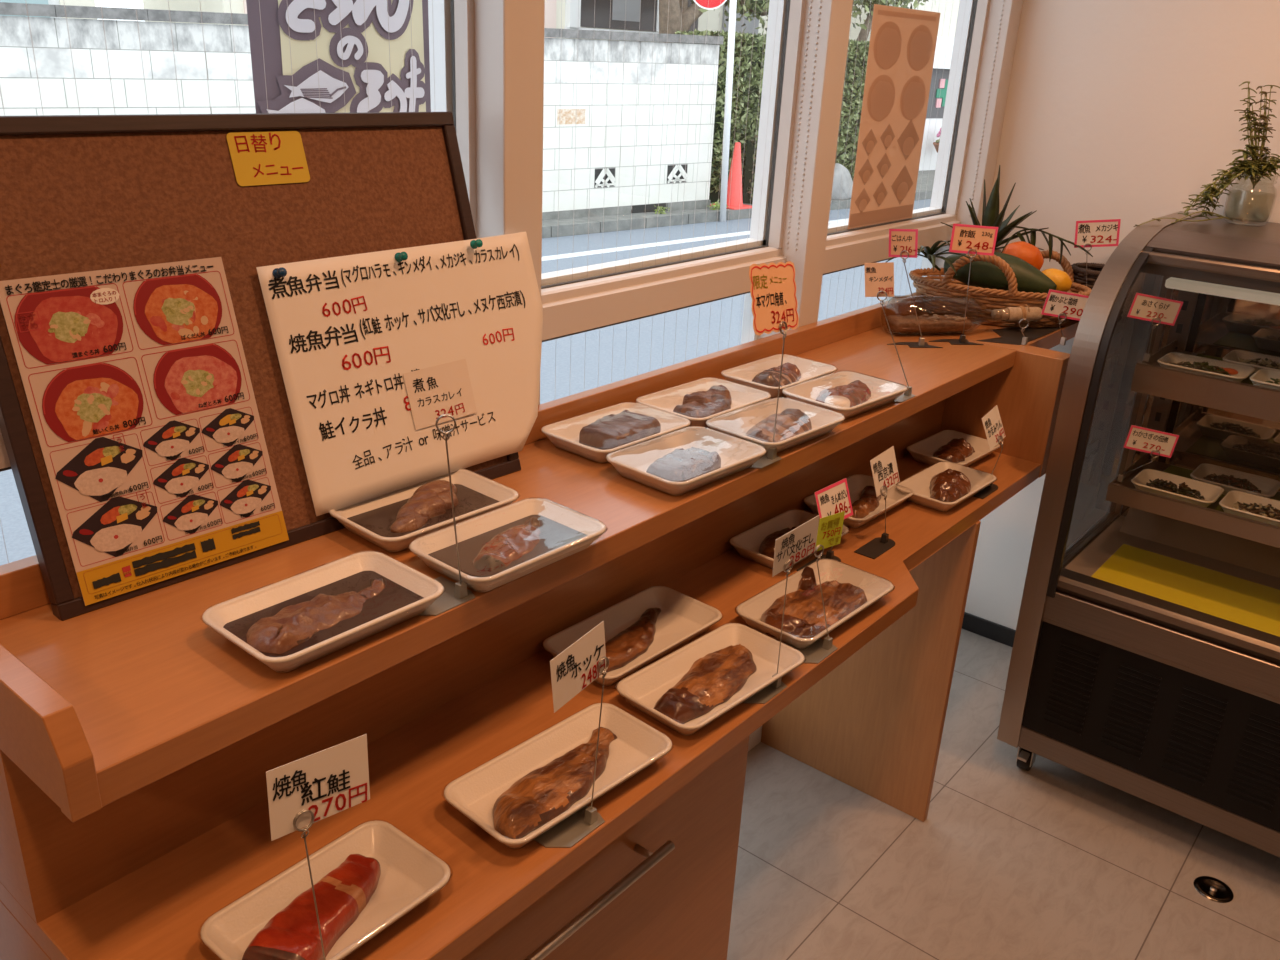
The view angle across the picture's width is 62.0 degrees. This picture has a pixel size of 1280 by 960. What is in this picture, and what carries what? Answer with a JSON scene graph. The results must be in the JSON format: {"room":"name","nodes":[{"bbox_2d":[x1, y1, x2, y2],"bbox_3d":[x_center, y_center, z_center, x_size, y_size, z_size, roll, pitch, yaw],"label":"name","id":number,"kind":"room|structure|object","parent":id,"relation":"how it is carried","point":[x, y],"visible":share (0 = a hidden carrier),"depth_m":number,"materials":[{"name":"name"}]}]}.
{"room":"food shop","nodes":[
{"label":"food shop","id":0,"kind":"room"},
{"bbox_2d":[748,726,761,750],"bbox_3d":[-0.699,-0.116,1.047,0.130,2.500,4.968,19,27,35],"label":"wall","id":1,"kind":"structure","parent":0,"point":[755,737],"depth_m":2.60,"materials":[{"name":"white paint"}]},
{"bbox_2d":[0,0,475,562],"bbox_3d":[-0.532,-0.130,1.303,0.085,2.150,0.839,19,27,35],"label":"window","id":2,"kind":"structure","parent":1,"relation":"attached to","point":[451,22],"depth_m":1.46,"materials":[{"name":"glass"}]},
{"bbox_2d":[474,0,852,404],"bbox_3d":[0.044,-0.354,1.929,0.130,2.150,0.920,19,27,35],"label":"window","id":3,"kind":"structure","parent":1,"relation":"attached to","point":[587,298],"depth_m":1.97,"materials":[{"name":"glass"}]},
{"bbox_2d":[818,0,1022,319],"bbox_3d":[0.605,-0.586,2.573,0.130,2.150,0.850,19,27,35],"label":"window","id":4,"kind":"structure","parent":1,"relation":"attached to","point":[846,248],"depth_m":2.69,"materials":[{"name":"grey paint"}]},
{"bbox_2d":[848,4,939,228],"bbox_3d":[0.594,-0.840,2.484,0.001,0.475,0.330,19,27,35],"label":"poster","id":5,"kind":"object","parent":4,"relation":"attached to","point":[902,45],"visible":1,"depth_m":2.47,"materials":[{"name":"beige paper"}]},
{"bbox_2d":[727,629,1279,959],"bbox_3d":[0.680,1.593,0.459,3.900,0.100,5.268,19,27,35],"label":"floor","id":6,"kind":"structure","parent":0,"point":[1051,860],"depth_m":2.25,"materials":[{"name":"tile"}]},
{"bbox_2d":[0,736,748,959],"bbox_3d":[-0.272,0.699,1.447,0.448,0.730,0.866,19,27,35],"label":"base cabinet","id":7,"kind":"object","parent":6,"relation":"on","point":[663,889],"visible":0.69,"depth_m":1.43,"materials":[{"name":"brown wood"}]},
{"bbox_2d":[0,280,1078,959],"bbox_3d":[0.272,0.325,2.007,0.498,1.054,2.568,19,27,35],"label":"counter","id":8,"kind":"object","parent":6,"relation":"on","point":[139,742],"depth_m":1.27,"materials":[{"name":"brown wood"}]},
{"bbox_2d":[0,112,520,620],"bbox_3d":[-0.428,-0.176,1.266,0.162,0.483,0.631,21,28,37],"label":"cork board","id":9,"kind":"object","parent":8,"relation":"on","point":[79,193],"visible":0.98,"depth_m":1.20,"materials":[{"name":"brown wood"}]},
{"bbox_2d":[0,257,288,605],"bbox_3d":[-0.522,-0.061,1.149,0.096,0.320,0.234,21,28,37],"label":"menu poster","id":10,"kind":"object","parent":9,"relation":"attached to","point":[136,380],"visible":1,"depth_m":1.14,"materials":[{"name":"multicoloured paper"}]},
{"bbox_2d":[226,131,309,185],"bbox_3d":[-0.435,-0.378,1.250,0.018,0.058,0.095,21,28,37],"label":"card","id":11,"kind":"object","parent":9,"relation":"attached to","point":[273,157],"visible":1,"depth_m":1.25,"materials":[{"name":"yellow"}]},
{"bbox_2d":[256,232,542,515],"bbox_3d":[-0.281,-0.155,1.401,0.092,0.295,0.411,21,28,37],"label":"menu","id":12,"kind":"object","parent":9,"relation":"attached to","point":[346,330],"visible":0.98,"depth_m":1.37,"materials":[{"name":"white paper"}]},
{"bbox_2d":[293,809,325,959],"bbox_3d":[-0.300,0.378,0.904,0.064,0.198,0.080,19,27,35],"label":"card stand","id":13,"kind":"object","parent":8,"relation":"on","point":[298,814],"visible":1,"depth_m":0.90,"materials":[{"name":"silver metal"}]},
{"bbox_2d":[266,734,369,840],"bbox_3d":[-0.271,0.260,0.904,0.009,0.070,0.098,22,29,40],"label":"price card","id":14,"kind":"object","parent":13,"relation":"attached to","point":[333,780],"visible":1,"depth_m":0.90,"materials":[{"name":"white paper"}]},
{"bbox_2d":[200,551,445,672],"bbox_3d":[-0.322,0.136,1.099,0.143,0.029,0.217,20,27,36],"label":"tray","id":15,"kind":"object","parent":8,"relation":"on","point":[407,593],"visible":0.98,"depth_m":1.11,"materials":[{"name":"beige"}]},
{"bbox_2d":[246,577,385,653],"bbox_3d":[-0.326,0.133,1.097,0.078,0.023,0.176,20,28,36],"label":"fish","id":16,"kind":"object","parent":15,"relation":"on","point":[293,625],"visible":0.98,"depth_m":1.07},
{"bbox_2d":[198,820,452,959],"bbox_3d":[-0.300,0.417,1.035,0.134,0.029,0.217,19,27,35],"label":"tray","id":17,"kind":"object","parent":8,"relation":"on","point":[410,874],"visible":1,"depth_m":1.06,"materials":[{"name":"beige"}]},
{"bbox_2d":[242,854,380,959],"bbox_3d":[-0.311,0.413,1.032,0.069,0.029,0.154,8,23,14],"label":"salmon","id":18,"kind":"object","parent":17,"relation":"in","point":[342,894],"visible":0.98,"depth_m":1.01,"materials":[{"name":"food"}]},
{"bbox_2d":[329,468,519,551],"bbox_3d":[-0.270,0.039,1.345,0.138,0.029,0.217,21,28,37],"label":"tray","id":19,"kind":"object","parent":8,"relation":"on","point":[372,519],"visible":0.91,"depth_m":1.34,"materials":[{"name":"beige"}]},
{"bbox_2d":[390,480,458,532],"bbox_3d":[-0.270,0.032,1.346,0.059,0.030,0.144,8,22,12],"label":"fish","id":20,"kind":"object","parent":19,"relation":"in","point":[432,499],"visible":0.98,"depth_m":1.33},
{"bbox_2d":[417,414,474,615],"bbox_3d":[-0.222,0.031,1.124,0.064,0.213,0.080,19,27,35],"label":"card stand","id":21,"kind":"object","parent":8,"relation":"on","point":[456,594],"visible":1,"depth_m":1.15,"materials":[{"name":"silver metal"}]},
{"bbox_2d":[403,359,476,429],"bbox_3d":[-0.265,-0.115,1.418,0.022,0.074,0.105,20,28,37],"label":"paper note","id":22,"kind":"object","parent":21,"relation":"attached to","point":[433,392],"visible":0.94,"depth_m":1.42,"materials":[{"name":"beige"}]},
{"bbox_2d":[407,497,607,591],"bbox_3d":[-0.154,0.078,1.264,0.138,0.029,0.217,20,28,36],"label":"tray","id":23,"kind":"object","parent":8,"relation":"on","point":[565,531],"visible":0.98,"depth_m":1.27,"materials":[{"name":"beige"}]},
{"bbox_2d":[472,517,540,570],"bbox_3d":[-0.153,0.073,1.268,0.063,0.021,0.150,9,23,16],"label":"fish","id":24,"kind":"object","parent":23,"relation":"on","point":[508,546],"visible":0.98,"depth_m":1.25},
{"bbox_2d":[441,702,673,848],"bbox_3d":[-0.091,0.344,1.243,0.134,0.029,0.268,21,28,38],"label":"tray","id":25,"kind":"object","parent":8,"relation":"on","point":[637,745],"visible":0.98,"depth_m":1.27,"materials":[{"name":"beige"}]},
{"bbox_2d":[493,727,616,838],"bbox_3d":[-0.091,0.342,1.241,0.076,0.025,0.221,19,27,34],"label":"fish fillet","id":26,"kind":"object","parent":25,"relation":"in","point":[548,791],"visible":0.95,"depth_m":1.21,"materials":[{"name":"food"}]},
{"bbox_2d":[534,657,608,847],"bbox_3d":[-0.074,0.291,1.157,0.064,0.192,0.103,19,27,35],"label":"card stand","id":27,"kind":"object","parent":8,"relation":"on","point":[574,828],"visible":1,"depth_m":1.17,"materials":[{"name":"silver metal"}]},
{"bbox_2d":[550,621,606,712],"bbox_3d":[-0.063,0.195,1.119,0.005,0.067,0.096,16,26,30],"label":"price card","id":28,"kind":"object","parent":27,"relation":"attached to","point":[574,668],"visible":1,"depth_m":1.12,"materials":[{"name":"white paper"}]},
{"bbox_2d":[539,402,691,462],"bbox_3d":[-0.036,-0.075,1.651,0.145,0.033,0.217,20,28,37],"label":"tray","id":29,"kind":"object","parent":8,"relation":"on","point":[564,434],"visible":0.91,"depth_m":1.66,"materials":[{"name":"beige"}]},
{"bbox_2d":[579,410,660,449],"bbox_3d":[-0.031,-0.078,1.651,0.084,0.031,0.118,18,26,32],"label":"fish","id":30,"kind":"object","parent":29,"relation":"on","point":[611,431],"visible":0.97,"depth_m":1.62},
{"bbox_2d":[541,585,723,685],"bbox_3d":[-0.007,0.226,1.546,0.140,0.029,0.266,20,28,37],"label":"tray","id":31,"kind":"object","parent":8,"relation":"on","point":[681,618],"visible":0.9,"depth_m":1.59,"materials":[{"name":"beige"}]},
{"bbox_2d":[601,607,660,674],"bbox_3d":[-0.008,0.225,1.547,0.058,0.021,0.206,15,25,27],"label":"slice","id":32,"kind":"object","parent":31,"relation":"in","point":[635,640],"visible":0.84,"depth_m":1.53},
{"bbox_2d":[605,426,767,495],"bbox_3d":[0.069,-0.028,1.550,0.150,0.032,0.217,21,28,38],"label":"tray","id":33,"kind":"object","parent":8,"relation":"on","point":[632,462],"visible":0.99,"depth_m":1.57,"materials":[{"name":"beige"}]},
{"bbox_2d":[646,447,720,481],"bbox_3d":[0.063,-0.023,1.529,0.074,0.029,0.120,22,29,39],"label":"fish","id":34,"kind":"object","parent":33,"relation":"on","point":[680,465],"visible":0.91,"depth_m":1.51},
{"bbox_2d":[635,377,770,427],"bbox_3d":[0.109,-0.131,1.806,0.148,0.034,0.217,20,28,37],"label":"tray","id":35,"kind":"object","parent":8,"relation":"on","point":[742,396],"visible":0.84,"depth_m":1.84,"materials":[{"name":"beige"}]},
{"bbox_2d":[673,385,731,417],"bbox_3d":[0.106,-0.133,1.803,0.088,0.031,0.143,19,27,35],"label":"lump","id":36,"kind":"object","parent":35,"relation":"on","point":[700,404],"visible":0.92,"depth_m":1.79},
{"bbox_2d":[615,622,805,735],"bbox_3d":[0.099,0.271,1.448,0.142,0.029,0.264,21,28,38],"label":"tray","id":37,"kind":"object","parent":8,"relation":"on","point":[642,689],"visible":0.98,"depth_m":1.47,"materials":[{"name":"beige"}]},
{"bbox_2d":[653,644,756,723],"bbox_3d":[0.095,0.268,1.447,0.082,0.026,0.222,14,24,25],"label":"fish fillet","id":38,"kind":"object","parent":37,"relation":"in","point":[714,678],"visible":0.94,"depth_m":1.43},
{"bbox_2d":[743,559,793,703],"bbox_3d":[0.161,0.191,1.421,0.064,0.202,0.080,19,27,35],"label":"card stand","id":39,"kind":"object","parent":8,"relation":"on","point":[776,687],"visible":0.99,"depth_m":1.44,"materials":[{"name":"silver metal"}]},
{"bbox_2d":[772,515,818,576],"bbox_3d":[0.202,0.085,1.377,0.094,0.068,0.006,-17,29,-40],"label":"price card","id":40,"kind":"object","parent":39,"relation":"attached to","point":[800,542],"visible":1,"depth_m":1.38,"materials":[{"name":"white paper"}]},
{"bbox_2d":[749,321,787,468],"bbox_3d":[0.174,-0.131,1.572,0.064,0.214,0.080,19,27,35],"label":"card stand","id":41,"kind":"object","parent":8,"relation":"on","point":[772,457],"visible":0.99,"depth_m":1.59,"materials":[{"name":"silver metal"}]},
{"bbox_2d":[749,261,798,334],"bbox_3d":[0.192,-0.260,1.520,0.024,0.104,0.132,19,27,34],"label":"price card","id":42,"kind":"object","parent":41,"relation":"attached to","point":[773,286],"visible":1,"depth_m":1.52,"materials":[{"name":"brown paper"}]},
{"bbox_2d":[705,397,845,454],"bbox_3d":[0.219,-0.087,1.713,0.144,0.033,0.217,21,28,38],"label":"tray","id":43,"kind":"object","parent":8,"relation":"on","point":[736,423],"visible":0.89,"depth_m":1.74,"materials":[{"name":"beige"}]},
{"bbox_2d":[745,408,811,441],"bbox_3d":[0.217,-0.087,1.710,0.085,0.026,0.151,19,27,35],"label":"fish","id":44,"kind":"object","parent":43,"relation":"on","point":[790,422],"visible":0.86,"depth_m":1.70},
{"bbox_2d":[720,354,837,397],"bbox_3d":[0.259,-0.194,1.983,0.138,0.033,0.217,20,28,36],"label":"tray","id":45,"kind":"object","parent":8,"relation":"on","point":[743,374],"visible":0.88,"depth_m":2.01,"materials":[{"name":"beige"}]},
{"bbox_2d":[752,362,800,386],"bbox_3d":[0.255,-0.198,1.985,0.082,0.030,0.142,19,27,35],"label":"fish","id":46,"kind":"object","parent":45,"relation":"on","point":[790,373],"visible":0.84,"depth_m":1.97},
{"bbox_2d":[728,509,849,569],"bbox_3d":[0.263,0.108,1.872,0.130,0.029,0.217,20,28,37],"label":"tray","id":47,"kind":"object","parent":8,"relation":"on","point":[747,543],"visible":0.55,"depth_m":1.89,"materials":[{"name":"beige"}]},
{"bbox_2d":[785,545,837,663],"bbox_3d":[0.248,0.167,1.527,0.064,0.176,0.080,19,27,35],"label":"card stand","id":48,"kind":"object","parent":8,"relation":"on","point":[819,650],"visible":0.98,"depth_m":1.55,"materials":[{"name":"silver metal"}]},
{"bbox_2d":[816,511,844,550],"bbox_3d":[0.266,0.072,1.492,0.056,0.052,0.001,-15,28,-38],"label":"note","id":49,"kind":"object","parent":48,"relation":"attached to","point":[830,527],"visible":1,"depth_m":1.49,"materials":[{"name":"yellow"}]},
{"bbox_2d":[735,558,894,648],"bbox_3d":[0.275,0.192,1.661,0.142,0.033,0.268,20,28,37],"label":"tray","id":50,"kind":"object","parent":8,"relation":"on","point":[875,587],"visible":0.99,"depth_m":1.69,"materials":[{"name":"beige"}]},
{"bbox_2d":[760,566,866,637],"bbox_3d":[0.263,0.187,1.653,0.123,0.038,0.214,20,28,37],"label":"mackerel","id":51,"kind":"object","parent":50,"relation":"in","point":[804,617],"visible":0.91,"depth_m":1.64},
{"bbox_2d":[796,546,840,570],"bbox_3d":[0.312,0.107,1.805,0.040,0.084,0.095,19,27,35],"label":"card stand","id":52,"kind":"object","parent":8,"relation":"on","point":[829,554],"visible":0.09,"depth_m":1.83,"materials":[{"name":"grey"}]},
{"bbox_2d":[814,478,852,518],"bbox_3d":[0.331,0.041,1.814,0.023,0.065,0.094,22,29,40],"label":"price card","id":53,"kind":"object","parent":52,"relation":"attached to","point":[832,499],"visible":0.94,"depth_m":1.81,"materials":[{"name":"white paper"}]},
{"bbox_2d":[781,371,907,418],"bbox_3d":[0.364,-0.150,1.890,0.144,0.031,0.217,22,29,39],"label":"tray","id":54,"kind":"object","parent":8,"relation":"on","point":[883,391],"visible":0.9,"depth_m":1.91,"materials":[{"name":"beige"}]},
{"bbox_2d":[815,380,870,407],"bbox_3d":[0.359,-0.153,1.892,0.085,0.026,0.155,18,27,33],"label":"fish fillet","id":55,"kind":"object","parent":54,"relation":"in","point":[857,392],"visible":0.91,"depth_m":1.88,"materials":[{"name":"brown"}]},
{"bbox_2d":[802,474,912,527],"bbox_3d":[0.421,0.043,2.054,0.137,0.029,0.217,20,28,37],"label":"tray","id":56,"kind":"object","parent":8,"relation":"on","point":[856,483],"depth_m":2.07,"materials":[{"name":"beige"}]},
{"bbox_2d":[854,486,894,558],"bbox_3d":[0.425,0.066,1.877,0.040,0.116,0.095,19,27,35],"label":"card stand","id":57,"kind":"object","parent":8,"relation":"on","point":[876,547],"visible":1,"depth_m":1.89,"materials":[{"name":"grey"}]},
{"bbox_2d":[870,446,899,496],"bbox_3d":[0.431,-0.015,1.871,0.020,0.072,0.086,20,28,37],"label":"price card","id":58,"kind":"object","parent":57,"relation":"attached to","point":[884,468],"visible":1,"depth_m":1.87,"materials":[{"name":"white paper"}]},
{"bbox_2d":[877,291,915,402],"bbox_3d":[0.458,-0.244,1.922,0.082,0.189,0.080,19,27,35],"label":"card stand","id":59,"kind":"object","parent":8,"relation":"on","point":[907,395],"visible":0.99,"depth_m":1.94,"materials":[{"name":"silver metal"}]},
{"bbox_2d":[864,262,893,296],"bbox_3d":[0.426,-0.356,1.897,0.060,0.068,0.003,12,24,22],"label":"price card","id":60,"kind":"object","parent":59,"relation":"attached to","point":[878,276],"visible":1,"depth_m":1.90,"materials":[{"name":"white paper"}]},
{"bbox_2d":[887,250,942,347],"bbox_3d":[0.598,-0.386,2.276,0.118,0.201,0.045,-1,22,-9],"label":"card stand","id":61,"kind":"object","parent":8,"relation":"on","point":[921,343],"visible":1,"depth_m":2.30,"materials":[{"name":"grey"}]},
{"bbox_2d":[888,229,917,257],"bbox_3d":[0.555,-0.499,2.245,0.068,0.065,0.003,15,25,28],"label":"price card","id":62,"kind":"object","parent":61,"relation":"attached to","point":[900,240],"visible":1,"depth_m":2.24,"materials":[{"name":"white paper"}]},
{"bbox_2d":[894,461,997,511],"bbox_3d":[0.617,0.015,2.146,0.130,0.029,0.224,20,28,37],"label":"tray","id":63,"kind":"object","parent":8,"relation":"on","point":[919,483],"visible":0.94,"depth_m":2.16,"materials":[{"name":"beige"}]},
{"bbox_2d":[929,469,970,501],"bbox_3d":[0.610,0.009,2.144,0.088,0.032,0.129,20,28,37],"label":"grilled fish collar","id":64,"kind":"object","parent":63,"relation":"in","point":[949,485],"visible":0.94,"depth_m":2.14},
{"bbox_2d":[905,429,1000,465],"bbox_3d":[0.689,-0.062,2.347,0.140,0.029,0.207,21,28,38],"label":"tray","id":65,"kind":"object","parent":8,"relation":"on","point":[922,451],"visible":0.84,"depth_m":2.38,"materials":[{"name":"beige"}]},
{"bbox_2d":[929,248,983,344],"bbox_3d":[0.700,-0.401,2.317,0.118,0.207,0.045,-1,22,-9],"label":"card stand","id":66,"kind":"object","parent":8,"relation":"on","point":[962,341],"visible":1,"depth_m":2.34,"materials":[{"name":"grey"}]},
{"bbox_2d":[949,223,997,255],"bbox_3d":[0.711,-0.513,2.272,0.094,0.061,0.004,6,22,9],"label":"price card","id":67,"kind":"object","parent":66,"relation":"attached to","point":[964,237],"visible":1,"depth_m":2.27,"materials":[{"name":"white paper"}]},
{"bbox_2d":[881,295,1042,333],"bbox_3d":[0.739,-0.376,2.422,0.378,0.086,0.086,-2,23,-13],"label":"bottle","id":68,"kind":"object","parent":8,"relation":"on","point":[951,324],"visible":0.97,"depth_m":2.41,"materials":[{"name":"clear glass"}]},
{"bbox_2d":[909,250,1090,327],"bbox_3d":[0.867,-0.477,2.573,0.425,0.173,0.276,6,22,8],"label":"wicker basket","id":69,"kind":"object","parent":8,"relation":"on","point":[940,304],"visible":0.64,"depth_m":2.51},
{"bbox_2d":[941,165,1048,299],"bbox_3d":[0.866,-0.606,2.661,0.229,0.344,0.220,2,22,-2],"label":"pineapple","id":70,"kind":"object","parent":69,"relation":"in","point":[991,216],"visible":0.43,"depth_m":2.63,"materials":[{"name":"green plant"}]},
{"bbox_2d":[944,252,1056,293],"bbox_3d":[0.852,-0.490,2.519,0.261,0.096,0.093,14,24,25],"label":"papaya","id":71,"kind":"object","parent":69,"relation":"in","point":[983,274],"visible":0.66,"depth_m":2.48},
{"bbox_2d":[976,326,1064,344],"bbox_3d":[0.878,-0.341,2.466,0.106,0.001,0.310,19,27,35],"label":"base plate","id":72,"kind":"object","parent":8,"relation":"on","point":[1010,335],"visible":0.87,"depth_m":2.45,"materials":[{"name":"grey"}]},
{"bbox_2d":[1058,313,1066,345],"bbox_3d":[0.937,-0.336,2.363,0.028,0.072,0.014,9,23,15],"label":"card stand","id":73,"kind":"object","parent":8,"relation":"on","point":[1063,339],"visible":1,"depth_m":2.36,"materials":[{"name":"silver metal"}]},
{"bbox_2d":[1041,289,1088,320],"bbox_3d":[0.942,-0.384,2.345,0.113,0.070,0.004,1,22,-4],"label":"price card","id":74,"kind":"object","parent":73,"relation":"attached to","point":[1072,305],"visible":0.98,"depth_m":2.34,"materials":[{"name":"white paper"}]},
{"bbox_2d":[1083,243,1091,285],"bbox_3d":[1.074,-0.471,2.560,0.016,0.187,0.050,-11,26,-30],"label":"card stand","id":75,"kind":"object","parent":8,"relation":"on","point":[1087,243],"visible":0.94,"depth_m":2.55,"materials":[{"name":"silver metal"}]},
{"bbox_2d":[1074,219,1120,247],"bbox_3d":[1.087,-0.586,2.532,0.107,0.073,0.003,5,22,5],"label":"price card","id":76,"kind":"object","parent":75,"relation":"attached to","point":[1098,233],"visible":0.99,"depth_m":2.53,"materials":[{"name":"white paper"}]},
{"bbox_2d":[997,211,1279,857],"bbox_3d":[1.456,0.176,2.230,1.050,1.273,0.639,19,27,35],"label":"refrigerated showcase","id":77,"kind":"object","parent":6,"relation":"on","point":[1145,659],"visible":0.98,"depth_m":2.31,"materials":[{"name":"black metal"}]},
{"bbox_2d":[1117,449,1159,481],"bbox_3d":[1.097,-0.032,2.350,0.018,0.108,0.098,-3,23,-14],"label":"card stand","id":78,"kind":"object","parent":77,"relation":"on","point":[1121,476],"visible":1,"depth_m":2.38,"materials":[{"name":"silver metal"}]},
{"bbox_2d":[1123,425,1178,457],"bbox_3d":[1.099,-0.083,2.290,0.107,0.065,0.003,6,22,8],"label":"price card","id":79,"kind":"object","parent":78,"relation":"attached to","point":[1142,439],"visible":1,"depth_m":2.29,"materials":[{"name":"white paper"}]},
{"bbox_2d":[1144,317,1160,361],"bbox_3d":[1.084,-0.297,2.254,0.017,0.110,0.084,14,24,25],"label":"card stand","id":80,"kind":"object","parent":77,"relation":"on","point":[1147,357],"visible":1,"depth_m":2.27,"materials":[{"name":"silver metal"}]},
{"bbox_2d":[1127,292,1182,325],"bbox_3d":[1.064,-0.352,2.199,0.107,0.066,0.003,3,22,0],"label":"price card","id":81,"kind":"object","parent":80,"relation":"attached to","point":[1146,307],"visible":1,"depth_m":2.20,"materials":[{"name":"white paper"}]},
{"bbox_2d":[1131,469,1223,506],"bbox_3d":[1.207,0.024,2.399,0.175,0.030,0.130,19,27,35],"label":"tray","id":82,"kind":"object","parent":77,"relation":"on","point":[1211,493],"visible":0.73,"depth_m":2.41,"materials":[{"name":"beige"}]},
{"bbox_2d":[1106,453,1279,547],"bbox_3d":[1.510,0.108,2.259,0.917,0.042,0.323,19,27,35],"label":"shelf","id":83,"kind":"object","parent":77,"relation":"attached to","point":[1213,517],"depth_m":2.33,"materials":[{"name":"silver metal"}]},
{"bbox_2d":[1131,340,1279,422],"bbox_3d":[1.522,-0.142,2.158,0.917,0.062,0.323,19,27,35],"label":"shelf","id":84,"kind":"object","parent":77,"relation":"attached to","point":[1243,397],"depth_m":2.23,"materials":[{"name":"silver metal"}]},
{"bbox_2d":[1157,352,1254,381],"bbox_3d":[1.215,-0.237,2.291,0.175,0.035,0.130,19,27,35],"label":"tray","id":85,"kind":"object","parent":77,"relation":"on","point":[1244,371],"visible":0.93,"depth_m":2.30,"materials":[{"name":"beige"}]},
{"bbox_2d":[1190,464,1279,497],"bbox_3d":[1.368,0.009,2.451,0.175,0.035,0.130,19,27,35],"label":"tray","id":86,"kind":"object","parent":77,"relation":"on","point":[1269,487],"visible":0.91,"depth_m":2.46,"materials":[{"name":"beige"}]},
{"bbox_2d":[1219,490,1279,526],"bbox_3d":[1.350,0.073,2.295,0.175,0.030,0.130,19,27,35],"label":"tray","id":87,"kind":"object","parent":77,"relation":"on","point":[1233,496],"visible":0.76,"depth_m":2.33,"materials":[{"name":"beige"}]},
{"bbox_2d":[1223,174,1277,225],"bbox_3d":[1.344,-0.619,2.344,0.096,0.106,0.096,19,27,35],"label":"glass jar","id":88,"kind":"object","parent":77,"relation":"on","point":[1272,174],"visible":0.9,"depth_m":2.35,"materials":[{"name":"glass"}]},
{"bbox_2d":[1133,81,1279,226],"bbox_3d":[1.234,-0.700,2.294,0.362,0.301,0.095,-2,22,-12],"label":"leafy cuttings","id":89,"kind":"object","parent":88,"relation":"in","point":[1253,169],"visible":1,"depth_m":2.30,"materials":[{"name":"green"}]},
{"bbox_2d":[1193,876,1233,902],"bbox_3d":[1.196,0.852,2.221,0.076,0.003,0.076,19,27,35],"label":"floor drain","id":90,"kind":"object","parent":6,"relation":"on","point":[1211,888],"visible":1,"depth_m":2.22,"materials":[{"name":"silver metal"}]},
{"bbox_2d":[965,0,1279,629],"bbox_3d":[2.364,-0.280,1.834,3.900,2.500,0.150,19,27,35],"label":"wall","id":91,"kind":"structure","parent":0,"point":[1123,110],"depth_m":2.58,"materials":[{"name":"white paint"}]},
{"bbox_2d":[962,612,1015,646],"bbox_3d":[2.257,0.873,2.233,3.600,0.055,0.008,19,27,35],"label":"baseboard","id":92,"kind":"structure","parent":91,"relation":"attached to","point":[980,626],"depth_m":3.15,"materials":[{"name":"black plastic"}]},
{"label":"outside","id":93,"kind":"structure","parent":0,"visible":0},
{"bbox_2d":[0,199,930,565],"bbox_3d":[10.930,-6.270,21.573,8.840,0.100,72.000,19,27,35],"label":"road","id":94,"kind":"structure","parent":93,"point":[569,380],"depth_m":7.01,"materials":[{"name":"asphalt"}]},
{"bbox_2d":[246,0,430,112],"bbox_3d":[-0.577,-0.473,2.493,0.300,2.349,0.672,19,27,35],"label":"banner flag","id":95,"kind":"object","parent":94,"relation":"on","point":[278,73],"visible":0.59,"depth_m":2.22,"materials":[{"name":"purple fabric"}]},
{"bbox_2d":[542,218,848,260],"bbox_3d":[0.973,-2.546,10.965,0.302,0.004,26.109,22,29,40],"label":"road line","id":96,"kind":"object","parent":94,"relation":"on","point":[569,255],"visible":0.16,"depth_m":10.00,"materials":[{"name":"paint"}]},
{"bbox_2d":[693,0,736,221],"bbox_3d":[0.824,-4.146,10.774,0.315,3.099,0.769,22,29,39],"label":"stop sign","id":97,"kind":"object","parent":94,"relation":"on","point":[712,4],"visible":0.95,"depth_m":11.11,"materials":[{"name":"metal"}]},
{"bbox_2d":[542,189,931,237],"bbox_3d":[0.345,-2.809,11.402,30.165,0.104,0.487,-18,30,-42],"label":"kerb","id":98,"kind":"object","parent":94,"relation":"on","point":[609,225],"visible":0.22,"depth_m":11.01,"materials":[{"name":"grey concrete"}]},
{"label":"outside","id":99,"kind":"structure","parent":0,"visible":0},
{"bbox_2d":[542,170,934,224],"bbox_3d":[1.582,-5.288,17.708,9.400,0.099,50.000,19,27,35],"label":"sidewalk","id":100,"kind":"structure","parent":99,"point":[924,176],"depth_m":11.34,"materials":[{"name":"grey concrete"}]},
{"bbox_2d":[0,2,723,219],"bbox_3d":[-3.837,-2.579,8.058,11.933,1.954,0.182,-15,28,-37],"label":"wall","id":101,"kind":"structure","parent":100,"relation":"on","point":[19,86],"depth_m":10.18,"materials":[{"name":"grey"}]},
{"bbox_2d":[143,0,766,41],"bbox_3d":[-1.908,-6.695,13.230,7.550,5.530,2.700,-15,28,-37],"label":"building","id":102,"kind":"structure","parent":100,"relation":"on","point":[605,20],"depth_m":13.10,"materials":[{"name":"white"}]},
{"bbox_2d":[711,142,751,209],"bbox_3d":[1.068,-3.415,11.926,0.380,0.704,0.380,-17,29,-40],"label":"traffic cone","id":103,"kind":"object","parent":100,"relation":"on","point":[735,181],"visible":0.78,"depth_m":11.89,"materials":[{"name":"red"}]},
{"bbox_2d":[674,29,869,202],"bbox_3d":[2.034,-4.505,13.199,3.888,1.860,0.784,-15,28,-37],"label":"clipped hedge","id":104,"kind":"object","parent":100,"relation":"on","point":[744,76],"visible":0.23,"depth_m":12.17,"materials":[{"name":"green plant"}]},
{"bbox_2d":[659,0,928,42],"bbox_3d":[1.699,-5.407,13.443,5.878,3.324,1.522,-14,28,-36],"label":"tree","id":105,"kind":"object","parent":100,"relation":"on","point":[677,10],"visible":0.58,"depth_m":12.63,"materials":[{"name":"green plant"}]},
{"bbox_2d":[766,0,959,170],"bbox_3d":[4.814,-8.075,18.157,5.700,5.030,3.250,-15,28,-37],"label":"shop","id":106,"kind":"structure","parent":100,"relation":"on","point":[928,6],"depth_m":16.72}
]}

